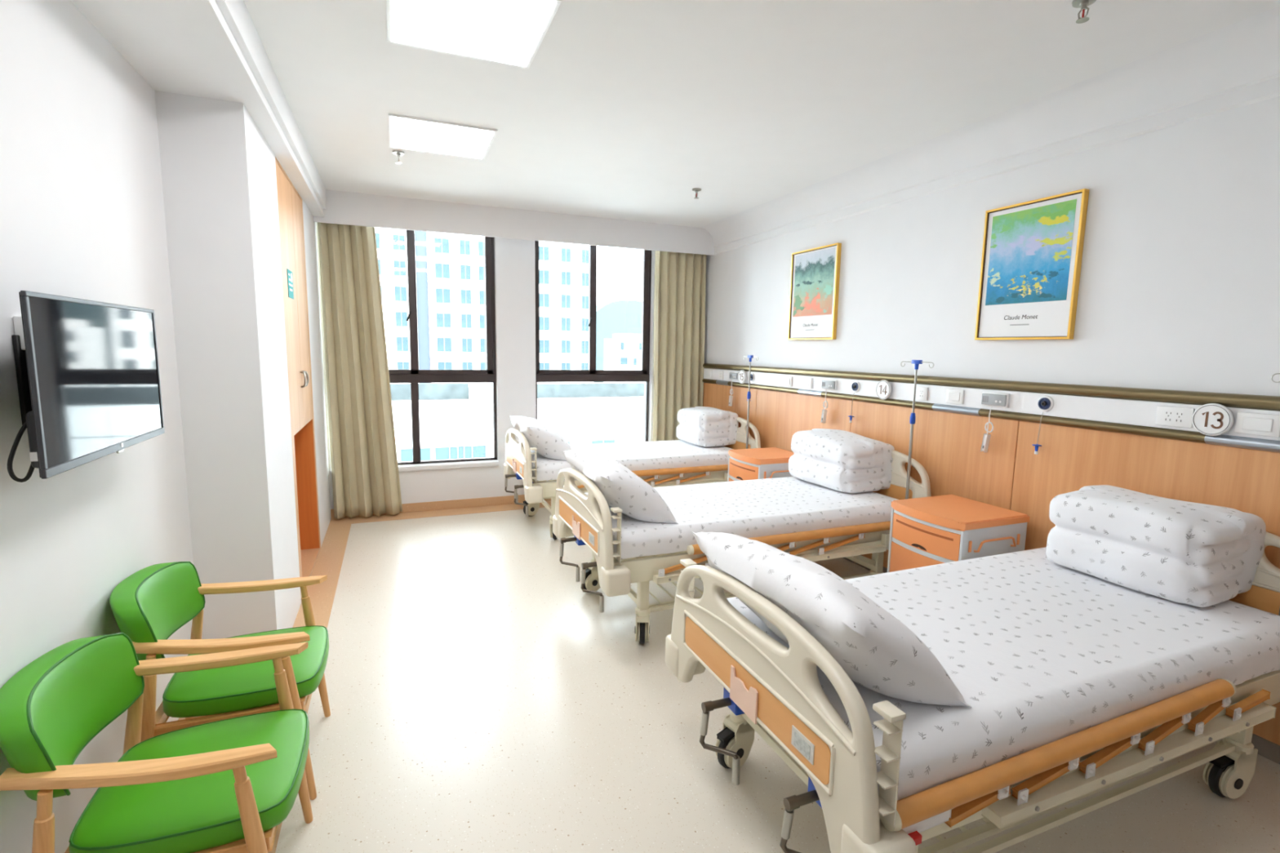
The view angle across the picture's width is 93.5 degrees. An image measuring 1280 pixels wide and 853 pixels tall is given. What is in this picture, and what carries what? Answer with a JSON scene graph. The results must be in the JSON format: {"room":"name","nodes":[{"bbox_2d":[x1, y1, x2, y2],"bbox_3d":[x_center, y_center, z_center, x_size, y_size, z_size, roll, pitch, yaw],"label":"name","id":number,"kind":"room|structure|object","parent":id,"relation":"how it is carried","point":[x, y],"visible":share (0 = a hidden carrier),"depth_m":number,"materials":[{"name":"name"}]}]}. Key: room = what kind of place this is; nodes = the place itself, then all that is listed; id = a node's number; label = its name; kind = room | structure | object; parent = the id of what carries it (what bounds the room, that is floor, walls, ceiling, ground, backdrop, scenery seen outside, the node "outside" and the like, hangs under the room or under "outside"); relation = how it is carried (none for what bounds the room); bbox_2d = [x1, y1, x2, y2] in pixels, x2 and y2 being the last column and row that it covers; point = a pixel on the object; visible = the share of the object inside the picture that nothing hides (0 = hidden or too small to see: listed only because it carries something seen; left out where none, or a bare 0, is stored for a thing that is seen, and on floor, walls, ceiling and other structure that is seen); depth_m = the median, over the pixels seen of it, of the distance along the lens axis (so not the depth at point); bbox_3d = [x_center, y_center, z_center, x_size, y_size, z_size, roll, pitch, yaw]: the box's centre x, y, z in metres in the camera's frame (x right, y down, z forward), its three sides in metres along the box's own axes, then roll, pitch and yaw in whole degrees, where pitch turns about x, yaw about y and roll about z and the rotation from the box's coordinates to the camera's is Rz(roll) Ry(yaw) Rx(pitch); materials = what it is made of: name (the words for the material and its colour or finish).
{"room":"hospital room","nodes":[
{"label":"hospital room","id":0,"kind":"room"},
{"bbox_2d":[0,0,193,852],"bbox_3d":[-1.014,0.147,-0.015,0.100,2.880,5.900,-2,8,-22],"label":"wall","id":1,"kind":"structure","parent":0,"point":[82,211],"depth_m":1.84,"materials":[{"name":"white paint"}]},
{"bbox_2d":[13,315,25,350],"bbox_3d":[-1.609,-0.246,1.589,0.028,0.086,0.086,-2,8,-22],"label":"wall box","id":2,"kind":"object","parent":1,"relation":"attached to","point":[17,320],"visible":0.16,"depth_m":1.55,"materials":[{"name":"white plastic"}]},
{"bbox_2d":[7,290,164,482],"bbox_3d":[-1.599,-0.130,1.723,0.140,0.449,0.796,-2,8,-22],"label":"television","id":3,"kind":"object","parent":1,"relation":"attached to","point":[88,375],"visible":1,"depth_m":1.59,"materials":[{"name":"black plastic"}]},
{"bbox_2d":[155,90,301,639],"bbox_3d":[-2.127,-0.274,3.115,0.420,2.880,0.790,-2,8,-22],"label":"pillar","id":4,"kind":"structure","parent":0,"point":[219,177],"depth_m":2.80,"materials":[{"name":"white paint"}]},
{"bbox_2d":[275,155,331,546],"bbox_3d":[-2.688,-0.459,4.483,0.420,2.880,2.190,-2,8,-22],"label":"wall","id":5,"kind":"structure","parent":0,"point":[309,226],"depth_m":4.94,"materials":[{"name":"white paint"}]},
{"bbox_2d":[315,222,655,509],"bbox_3d":[-1.100,-0.654,6.193,3.820,2.880,0.200,-2,8,-22],"label":"wall","id":6,"kind":"structure","parent":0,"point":[514,259],"depth_m":5.98,"materials":[{"name":"white paint"}]},
{"bbox_2d":[330,230,498,475],"bbox_3d":[-2.132,-0.773,5.698,1.515,2.390,0.160,-2,8,-22],"label":"window","id":7,"kind":"structure","parent":6,"relation":"attached to","point":[414,375],"depth_m":5.84,"materials":[{"name":"brown metal"}]},
{"bbox_2d":[330,494,551,518],"bbox_3d":[-1.082,0.743,6.274,3.820,0.086,0.012,-2,8,-22],"label":"baseboard","id":8,"kind":"structure","parent":6,"relation":"attached to","point":[487,501],"depth_m":5.98,"materials":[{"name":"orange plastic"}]},
{"bbox_2d":[534,240,651,441],"bbox_3d":[-0.479,-0.833,6.369,1.285,2.390,0.160,-2,8,-22],"label":"window","id":9,"kind":"structure","parent":6,"relation":"attached to","point":[592,375],"depth_m":6.40,"materials":[{"name":"brown metal"}]},
{"bbox_2d":[243,0,1279,227],"bbox_3d":[0.430,-1.580,1.913,4.340,0.100,8.980,-2,8,-22],"label":"ceiling","id":10,"kind":"structure","parent":0,"point":[622,109],"depth_m":2.94,"materials":[{"name":"white paint"}]},
{"bbox_2d":[70,0,326,217],"bbox_3d":[-1.234,-1.337,1.088,0.422,0.225,8.460,-2,8,-22],"label":"beam","id":11,"kind":"structure","parent":10,"relation":"attached to","point":[211,49],"depth_m":2.30,"materials":[{"name":"white paint"}]},
{"bbox_2d":[392,150,404,164],"bbox_3d":[-1.615,-1.799,4.029,0.076,0.070,0.076,-2,8,-22],"label":"sprinkler","id":12,"kind":"object","parent":10,"relation":"attached to","point":[397,153],"visible":1,"depth_m":4.01,"materials":[{"name":"metal"}]},
{"bbox_2d":[388,113,497,159],"bbox_3d":[-1.236,-1.786,3.739,0.600,0.011,0.600,-2,8,-22],"label":"recessed light","id":13,"kind":"object","parent":10,"relation":"in","point":[405,132],"visible":1,"depth_m":3.70,"materials":[{"name":"white plastic"}]},
{"bbox_2d":[386,0,561,68],"bbox_3d":[-0.678,-1.602,2.381,0.600,0.011,0.600,-2,8,-22],"label":"recessed light","id":14,"kind":"object","parent":10,"relation":"in","point":[511,33],"visible":1,"depth_m":2.41,"materials":[{"name":"white plastic"}]},
{"bbox_2d":[313,189,715,255],"bbox_3d":[-1.000,-1.923,5.833,3.820,0.268,0.220,-2,8,-22],"label":"bulkhead","id":15,"kind":"object","parent":10,"relation":"attached to","point":[348,208],"visible":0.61,"depth_m":5.61,"materials":[{"name":"white paint"}]},
{"bbox_2d":[317,222,402,519],"bbox_3d":[-2.505,-0.493,5.424,0.598,2.668,0.130,-2,8,-22],"label":"curtain","id":16,"kind":"object","parent":15,"relation":"hanging from","point":[366,482],"visible":0.97,"depth_m":5.41,"materials":[{"name":"fabric"}]},
{"bbox_2d":[653,250,706,441],"bbox_3d":[0.422,-0.599,6.617,0.600,2.669,0.118,-2,8,-22],"label":"curtain","id":17,"kind":"object","parent":15,"relation":"hanging from","point":[680,278],"visible":0.61,"depth_m":6.56,"materials":[{"name":"fabric"}]},
{"bbox_2d":[692,187,701,199],"bbox_3d":[0.454,-1.870,4.836,0.076,0.070,0.076,-2,8,-22],"label":"sprinkler","id":18,"kind":"object","parent":10,"relation":"attached to","point":[696,190],"visible":1,"depth_m":4.83,"materials":[{"name":"metal"}]},
{"bbox_2d":[1071,0,1096,23],"bbox_3d":[1.608,-1.509,2.183,0.076,0.070,0.076,-2,8,-22],"label":"sprinkler","id":19,"kind":"object","parent":10,"relation":"attached to","point":[1082,4],"visible":1,"depth_m":2.18,"materials":[{"name":"metal"}]},
{"bbox_2d":[275,507,1279,852],"bbox_3d":[0.382,1.375,2.293,4.340,0.100,8.980,-2,8,-22],"label":"floor","id":20,"kind":"structure","parent":0,"point":[482,700],"depth_m":2.48,"materials":[{"name":"beige plastic"}]},
{"bbox_2d":[0,632,312,852],"bbox_3d":[-1.266,0.988,1.646,0.619,0.781,0.594,-2,8,-22],"label":"armchair","id":21,"kind":"object","parent":20,"relation":"on","point":[226,785],"visible":1,"depth_m":1.52,"materials":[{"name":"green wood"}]},
{"bbox_2d":[109,561,330,799],"bbox_3d":[-1.503,0.910,2.224,0.619,0.781,0.594,-2,8,-22],"label":"armchair","id":22,"kind":"object","parent":20,"relation":"on","point":[151,604],"visible":0.87,"depth_m":2.07,"materials":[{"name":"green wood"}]},
{"bbox_2d":[177,500,551,852],"bbox_3d":[0.402,1.330,2.241,4.140,0.002,8.680,-2,8,-22],"label":"trim","id":23,"kind":"structure","parent":20,"relation":"in","point":[329,561],"depth_m":4.64,"materials":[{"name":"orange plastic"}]},
{"bbox_2d":[275,156,320,597],"bbox_3d":[-2.415,-0.282,4.031,0.335,2.648,1.108,-2,8,-22],"label":"closet","id":24,"kind":"object","parent":23,"relation":"on","point":[289,201],"visible":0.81,"depth_m":4.15,"materials":[{"name":"brown wood"}]},
{"bbox_2d":[287,268,293,299],"bbox_3d":[-2.182,-0.888,3.761,0.003,0.170,0.200,-2,8,-22],"label":"sticker","id":25,"kind":"object","parent":24,"relation":"attached to","point":[290,278],"visible":1,"depth_m":3.75,"materials":[{"name":"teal paper"}]},
{"bbox_2d":[288,272,292,291],"bbox_3d":[-2.181,-0.905,3.759,0.001,0.115,0.150,-2,8,-22],"label":"print","id":26,"kind":"object","parent":25,"relation":"attached to","point":[290,274],"depth_m":3.74,"materials":[{"name":"teal paper"}]},
{"bbox_2d":[503,417,760,539],"bbox_3d":[-0.111,0.402,5.642,2.246,0.957,1.120,-2,8,-22],"label":"hospital bed","id":27,"kind":"object","parent":20,"relation":"on","point":[517,464],"visible":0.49,"depth_m":5.25,"materials":[{"name":"beige paint"}]},
{"bbox_2d":[529,440,733,480],"bbox_3d":[-0.084,0.279,5.636,1.990,0.131,0.978,-2,8,-22],"label":"mattress","id":28,"kind":"object","parent":27,"relation":"on","point":[655,455],"visible":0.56,"depth_m":5.40,"materials":[{"name":"white fabric"}]},
{"bbox_2d":[509,415,571,460],"bbox_3d":[-0.866,0.082,5.288,0.438,0.325,0.820,-2,8,-22],"label":"pillow","id":29,"kind":"object","parent":28,"relation":"on","point":[549,443],"visible":0.77,"depth_m":4.98,"materials":[{"name":"white fabric"}]},
{"bbox_2d":[675,406,738,447],"bbox_3d":[0.664,-0.010,6.087,0.441,0.347,0.631,-2,8,-22],"label":"quilt","id":30,"kind":"object","parent":28,"relation":"on","point":[701,426],"visible":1,"depth_m":5.84,"materials":[{"name":"white fabric"}]},
{"bbox_2d":[742,355,758,448],"bbox_3d":[1.009,-0.067,5.624,0.034,1.190,0.260,-2,8,-22],"label":"stand","id":31,"kind":"object","parent":27,"relation":"on","point":[748,395],"visible":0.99,"depth_m":5.59,"materials":[{"name":"silver metal"}]},
{"bbox_2d":[552,450,931,644],"bbox_3d":[0.613,0.641,3.879,2.246,0.957,1.120,-2,8,-22],"label":"hospital bed","id":32,"kind":"object","parent":20,"relation":"on","point":[578,514],"visible":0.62,"depth_m":3.43,"materials":[{"name":"beige paint"}]},
{"bbox_2d":[589,534,593,544],"bbox_3d":[-0.259,0.599,3.199,0.001,0.037,0.064,-2,8,-22],"label":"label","id":33,"kind":"object","parent":32,"relation":"attached to","point":[591,536],"depth_m":3.19,"materials":[{"name":"white paper"}]},
{"bbox_2d":[648,577,732,607],"bbox_3d":[0.442,0.939,3.849,1.163,0.022,0.702,-2,8,-22],"label":"shelf","id":34,"kind":"object","parent":32,"relation":"attached to","point":[660,603],"depth_m":3.47,"materials":[{"name":"beige paint"}]},
{"bbox_2d":[585,476,897,559],"bbox_3d":[0.639,0.518,3.873,1.990,0.131,0.978,-2,8,-22],"label":"mattress","id":35,"kind":"object","parent":32,"relation":"on","point":[756,508],"visible":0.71,"depth_m":3.60,"materials":[{"name":"white fabric"}]},
{"bbox_2d":[562,449,677,523],"bbox_3d":[-0.142,0.320,3.526,0.436,0.327,0.820,-2,8,-22],"label":"pillow","id":36,"kind":"object","parent":35,"relation":"on","point":[620,487],"visible":0.89,"depth_m":3.22,"materials":[{"name":"white fabric"}]},
{"bbox_2d":[788,428,894,493],"bbox_3d":[1.408,0.223,4.297,0.445,0.365,0.704,-2,8,-22],"label":"quilt","id":37,"kind":"object","parent":35,"relation":"on","point":[837,460],"visible":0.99,"depth_m":4.05,"materials":[{"name":"white fabric"}]},
{"bbox_2d":[900,360,933,498],"bbox_3d":[1.733,0.171,3.861,0.034,1.190,0.260,-2,8,-22],"label":"stand","id":38,"kind":"object","parent":32,"relation":"on","point":[913,417],"visible":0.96,"depth_m":3.83,"materials":[{"name":"metal"}]},
{"bbox_2d":[727,447,794,481],"bbox_3d":[1.039,0.597,5.056,0.527,0.758,0.534,-2,8,-22],"label":"base cabinet","id":39,"kind":"object","parent":20,"relation":"on","point":[753,464],"visible":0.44,"depth_m":4.85,"materials":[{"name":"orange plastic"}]},
{"bbox_2d":[887,494,1030,572],"bbox_3d":[1.733,0.825,3.378,0.527,0.758,0.534,-2,8,-22],"label":"base cabinet","id":40,"kind":"object","parent":20,"relation":"on","point":[924,531],"visible":0.54,"depth_m":3.20,"materials":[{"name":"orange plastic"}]},
{"bbox_2d":[665,531,1279,852],"bbox_3d":[1.290,0.864,2.232,2.246,0.957,1.120,-2,8,-22],"label":"hospital bed","id":41,"kind":"object","parent":20,"relation":"on","point":[774,690],"visible":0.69,"depth_m":1.69,"materials":[{"name":"beige plastic"}]},
{"bbox_2d":[793,731,810,759],"bbox_3d":[0.417,0.822,1.552,0.001,0.037,0.064,-2,8,-22],"label":"label","id":42,"kind":"object","parent":41,"relation":"attached to","point":[802,743],"depth_m":1.55,"materials":[{"name":"white paper"}]},
{"bbox_2d":[726,546,1279,800],"bbox_3d":[1.316,0.741,2.226,1.990,0.131,0.978,-2,8,-22],"label":"mattress","id":43,"kind":"object","parent":41,"relation":"on","point":[1042,651],"visible":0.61,"depth_m":1.96,"materials":[{"name":"white fabric"}]},
{"bbox_2d":[692,531,971,706],"bbox_3d":[0.533,0.543,1.878,0.439,0.326,0.820,-2,8,-22],"label":"pillow","id":44,"kind":"object","parent":43,"relation":"on","point":[876,650],"visible":0.82,"depth_m":1.58,"materials":[{"name":"white fabric"}]},
{"bbox_2d":[1045,484,1266,607],"bbox_3d":[2.118,0.468,2.543,0.443,0.351,0.641,-2,8,-22],"label":"quilt","id":45,"kind":"object","parent":43,"relation":"on","point":[1197,554],"visible":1,"depth_m":2.34,"materials":[{"name":"white fabric"}]},
{"bbox_2d":[1271,373,1279,615],"bbox_3d":[2.409,0.394,2.214,0.034,1.190,0.260,-2,8,-22],"label":"stand","id":46,"kind":"object","parent":41,"relation":"on","point":[1273,380],"visible":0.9,"depth_m":2.25,"materials":[{"name":"blue plastic"}]},
{"bbox_2d":[704,96,1279,395],"bbox_3d":[2.351,-0.180,2.946,0.100,2.880,8.880,-2,8,-22],"label":"wall","id":47,"kind":"structure","parent":0,"point":[1179,289],"depth_m":2.98,"materials":[{"name":"white paint"}]},
{"bbox_2d":[787,242,841,339],"bbox_3d":[1.426,-1.088,4.962,0.035,0.737,0.585,-2,8,-22],"label":"framed picture","id":48,"kind":"object","parent":47,"relation":"attached to","point":[815,272],"visible":1,"depth_m":4.93,"materials":[{"name":"multicoloured paper"}]},
{"bbox_2d":[792,247,835,316],"bbox_3d":[1.422,-1.172,4.949,0.001,0.514,0.501,-2,8,-22],"label":"print","id":49,"kind":"object","parent":48,"relation":"attached to","point":[813,269],"depth_m":4.93},
{"bbox_2d":[700,5,1279,254],"bbox_3d":[2.312,-1.448,2.529,0.200,0.260,8.460,-2,8,-22],"label":"crown molding","id":50,"kind":"structure","parent":47,"relation":"attached to","point":[1235,65],"depth_m":3.07,"materials":[{"name":"white paint"}]},
{"bbox_2d":[702,363,1279,453],"bbox_3d":[2.333,-0.064,2.779,0.066,0.220,8.540,-2,8,-22],"label":"bed head panel","id":51,"kind":"object","parent":47,"relation":"attached to","point":[1121,410],"visible":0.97,"depth_m":3.18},
{"bbox_2d":[706,369,712,377],"bbox_3d":[0.756,-0.571,6.552,0.016,0.086,0.100,-2,8,-22],"label":"wall switch","id":52,"kind":"object","parent":51,"relation":"attached to","point":[709,372],"visible":1,"depth_m":6.54,"materials":[{"name":"white plastic"}]},
{"bbox_2d":[718,370,724,379],"bbox_3d":[0.853,-0.540,6.323,0.012,0.086,0.086,-2,8,-22],"label":"power socket","id":53,"kind":"object","parent":51,"relation":"attached to","point":[721,373],"visible":1,"depth_m":6.31,"materials":[{"name":"white plastic"}]},
{"bbox_2d":[728,371,738,406],"bbox_3d":[0.937,-0.376,6.086,0.046,0.347,0.164,-2,8,-22],"label":"nurse call handset","id":54,"kind":"object","parent":51,"relation":"attached to","point":[732,375],"visible":1,"depth_m":6.09,"materials":[{"name":"white plastic"}]},
{"bbox_2d":[737,369,746,383],"bbox_3d":[1.008,-0.489,5.920,0.030,0.136,0.136,-2,8,-22],"label":"number sign","id":55,"kind":"object","parent":51,"relation":"attached to","point":[742,375],"visible":1,"depth_m":5.90,"materials":[{"name":"white plastic"}]},
{"bbox_2d":[746,373,754,400],"bbox_3d":[1.057,-0.359,5.794,0.044,0.315,0.086,-2,8,-22],"label":"outlet","id":56,"kind":"object","parent":51,"relation":"attached to","point":[752,375],"visible":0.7,"depth_m":5.77,"materials":[{"name":"white plastic"}]},
{"bbox_2d":[782,376,792,386],"bbox_3d":[1.288,-0.396,5.258,0.016,0.086,0.120,-2,8,-22],"label":"wall switch","id":57,"kind":"object","parent":51,"relation":"attached to","point":[787,381],"visible":1,"depth_m":5.25,"materials":[{"name":"white plastic"}]},
{"bbox_2d":[804,377,812,388],"bbox_3d":[1.399,-0.360,4.992,0.012,0.086,0.086,-2,8,-22],"label":"power socket","id":58,"kind":"object","parent":51,"relation":"attached to","point":[808,381],"visible":1,"depth_m":4.99,"materials":[{"name":"white plastic"}]},
{"bbox_2d":[820,378,837,422],"bbox_3d":[1.479,-0.197,4.764,0.046,0.347,0.164,-2,8,-22],"label":"nurse call handset","id":59,"kind":"object","parent":51,"relation":"attached to","point":[831,384],"visible":1,"depth_m":4.76,"materials":[{"name":"white plastic"}]},
{"bbox_2d":[851,381,860,402],"bbox_3d":[1.608,-0.256,4.444,0.044,0.153,0.087,-2,8,-22],"label":"outlet","id":60,"kind":"object","parent":51,"relation":"attached to","point":[855,386],"depth_m":4.47,"materials":[{"name":"white plastic"}]},
{"bbox_2d":[848,415,853,422],"bbox_3d":[1.593,-0.056,4.500,0.044,0.051,0.052,-2,8,-22],"label":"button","id":61,"kind":"object","parent":60,"relation":"hanging from","point":[851,416],"depth_m":4.52,"materials":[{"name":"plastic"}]},
{"bbox_2d":[875,379,891,399],"bbox_3d":[1.709,-0.258,4.213,0.030,0.136,0.136,-2,8,-22],"label":"number sign","id":62,"kind":"object","parent":51,"relation":"attached to","point":[883,388],"visible":1,"depth_m":4.20,"materials":[{"name":"white plastic"}]},
{"bbox_2d":[915,386,928,400],"bbox_3d":[1.838,-0.215,3.923,0.012,0.086,0.086,-2,8,-22],"label":"power socket","id":63,"kind":"object","parent":51,"relation":"attached to","point":[922,392],"visible":1,"depth_m":3.92,"materials":[{"name":"white plastic"}]},
{"bbox_2d":[946,388,964,404],"bbox_3d":[1.930,-0.184,3.693,0.016,0.086,0.120,-2,8,-22],"label":"wall switch","id":64,"kind":"object","parent":51,"relation":"attached to","point":[953,396],"visible":1,"depth_m":3.68,"materials":[{"name":"white plastic"}]},
{"bbox_2d":[980,391,1009,452],"bbox_3d":[2.016,-0.020,3.456,0.046,0.347,0.164,-2,8,-22],"label":"nurse call handset","id":65,"kind":"object","parent":51,"relation":"attached to","point":[990,399],"visible":1,"depth_m":3.45,"materials":[{"name":"white plastic"}]},
{"bbox_2d":[1031,395,1053,454],"bbox_3d":[2.125,-0.007,3.192,0.044,0.315,0.086,-2,8,-22],"label":"outlet","id":66,"kind":"object","parent":51,"relation":"attached to","point":[1045,403],"visible":1,"depth_m":3.18,"materials":[{"name":"white plastic"}]},
{"bbox_2d":[1155,405,1195,428],"bbox_3d":[2.358,-0.044,2.656,0.012,0.086,0.136,-2,8,-22],"label":"power socket","id":67,"kind":"object","parent":51,"relation":"attached to","point":[1175,416],"visible":1,"depth_m":2.65,"materials":[{"name":"white plastic"}]},
{"bbox_2d":[1191,403,1234,435],"bbox_3d":[2.402,-0.029,2.524,0.030,0.136,0.136,-2,8,-22],"label":"number sign","id":68,"kind":"object","parent":51,"relation":"attached to","point":[1211,419],"visible":1,"depth_m":2.51,"materials":[{"name":"white plastic"}]},
{"bbox_2d":[1235,412,1279,437],"bbox_3d":[2.462,-0.009,2.399,0.016,0.086,0.136,-2,8,-22],"label":"wall switch","id":69,"kind":"object","parent":51,"relation":"attached to","point":[1255,424],"visible":1,"depth_m":2.39,"materials":[{"name":"white plastic"}]},
{"bbox_2d":[702,382,1279,745],"bbox_3d":[2.310,0.604,2.921,0.023,1.170,8.666,-2,8,-22],"label":"wall panel","id":70,"kind":"object","parent":47,"relation":"attached to","point":[1010,476],"depth_m":3.29,"materials":[{"name":"orange wood"}]},
{"bbox_2d":[974,188,1088,340],"bbox_3d":[2.114,-0.848,3.289,0.035,0.740,0.545,-2,8,-22],"label":"framed picture","id":71,"kind":"object","parent":47,"relation":"attached to","point":[1032,251],"visible":1,"depth_m":3.25,"materials":[{"name":"multicoloured paper"}]},
{"bbox_2d":[985,199,1076,305],"bbox_3d":[2.109,-0.927,3.276,0.001,0.500,0.461,-2,8,-22],"label":"print","id":72,"kind":"object","parent":71,"relation":"attached to","point":[1030,255],"depth_m":3.25},
{"bbox_2d":[843,557,1279,764],"bbox_3d":[2.302,1.224,3.001,0.018,0.076,8.670,-2,8,-22],"label":"baseboard","id":73,"kind":"structure","parent":47,"relation":"attached to","point":[1266,748],"depth_m":2.43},
{"label":"outside","id":74,"kind":"structure","parent":0,"visible":0},
{"bbox_3d":[-13.581,-4.370,139.546,240.000,0.200,252.500,-2,8,-22],"label":"ground","id":75,"kind":"structure","parent":74,"visible":0},
{"bbox_2d":[374,226,593,383],"bbox_3d":[-24.884,-20.221,81.762,34.700,45.630,14.120,-2,8,-22],"label":"apartment tower","id":76,"kind":"structure","parent":75,"relation":"on","point":[450,268],"depth_m":75.74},
{"bbox_2d":[390,382,644,462],"bbox_3d":[-3.957,4.289,23.442,26.000,12.580,9.050,-2,8,-22],"label":"building","id":77,"kind":"structure","parent":75,"relation":"on","point":[456,419],"depth_m":17.83,"materials":[{"name":"concrete"}]},
{"bbox_2d":[593,300,642,382],"bbox_3d":[26.405,-33.315,246.010,180.000,31.312,60.000,-2,8,-22],"label":"hill","id":78,"kind":"structure","parent":75,"relation":"on","point":[620,317],"depth_m":199.02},
{"bbox_2d":[604,333,641,382],"bbox_3d":[-1.146,-16.561,166.098,15.200,17.600,10.100,-2,8,-22],"label":"house","id":79,"kind":"structure","parent":75,"relation":"on","point":[624,351],"depth_m":160.23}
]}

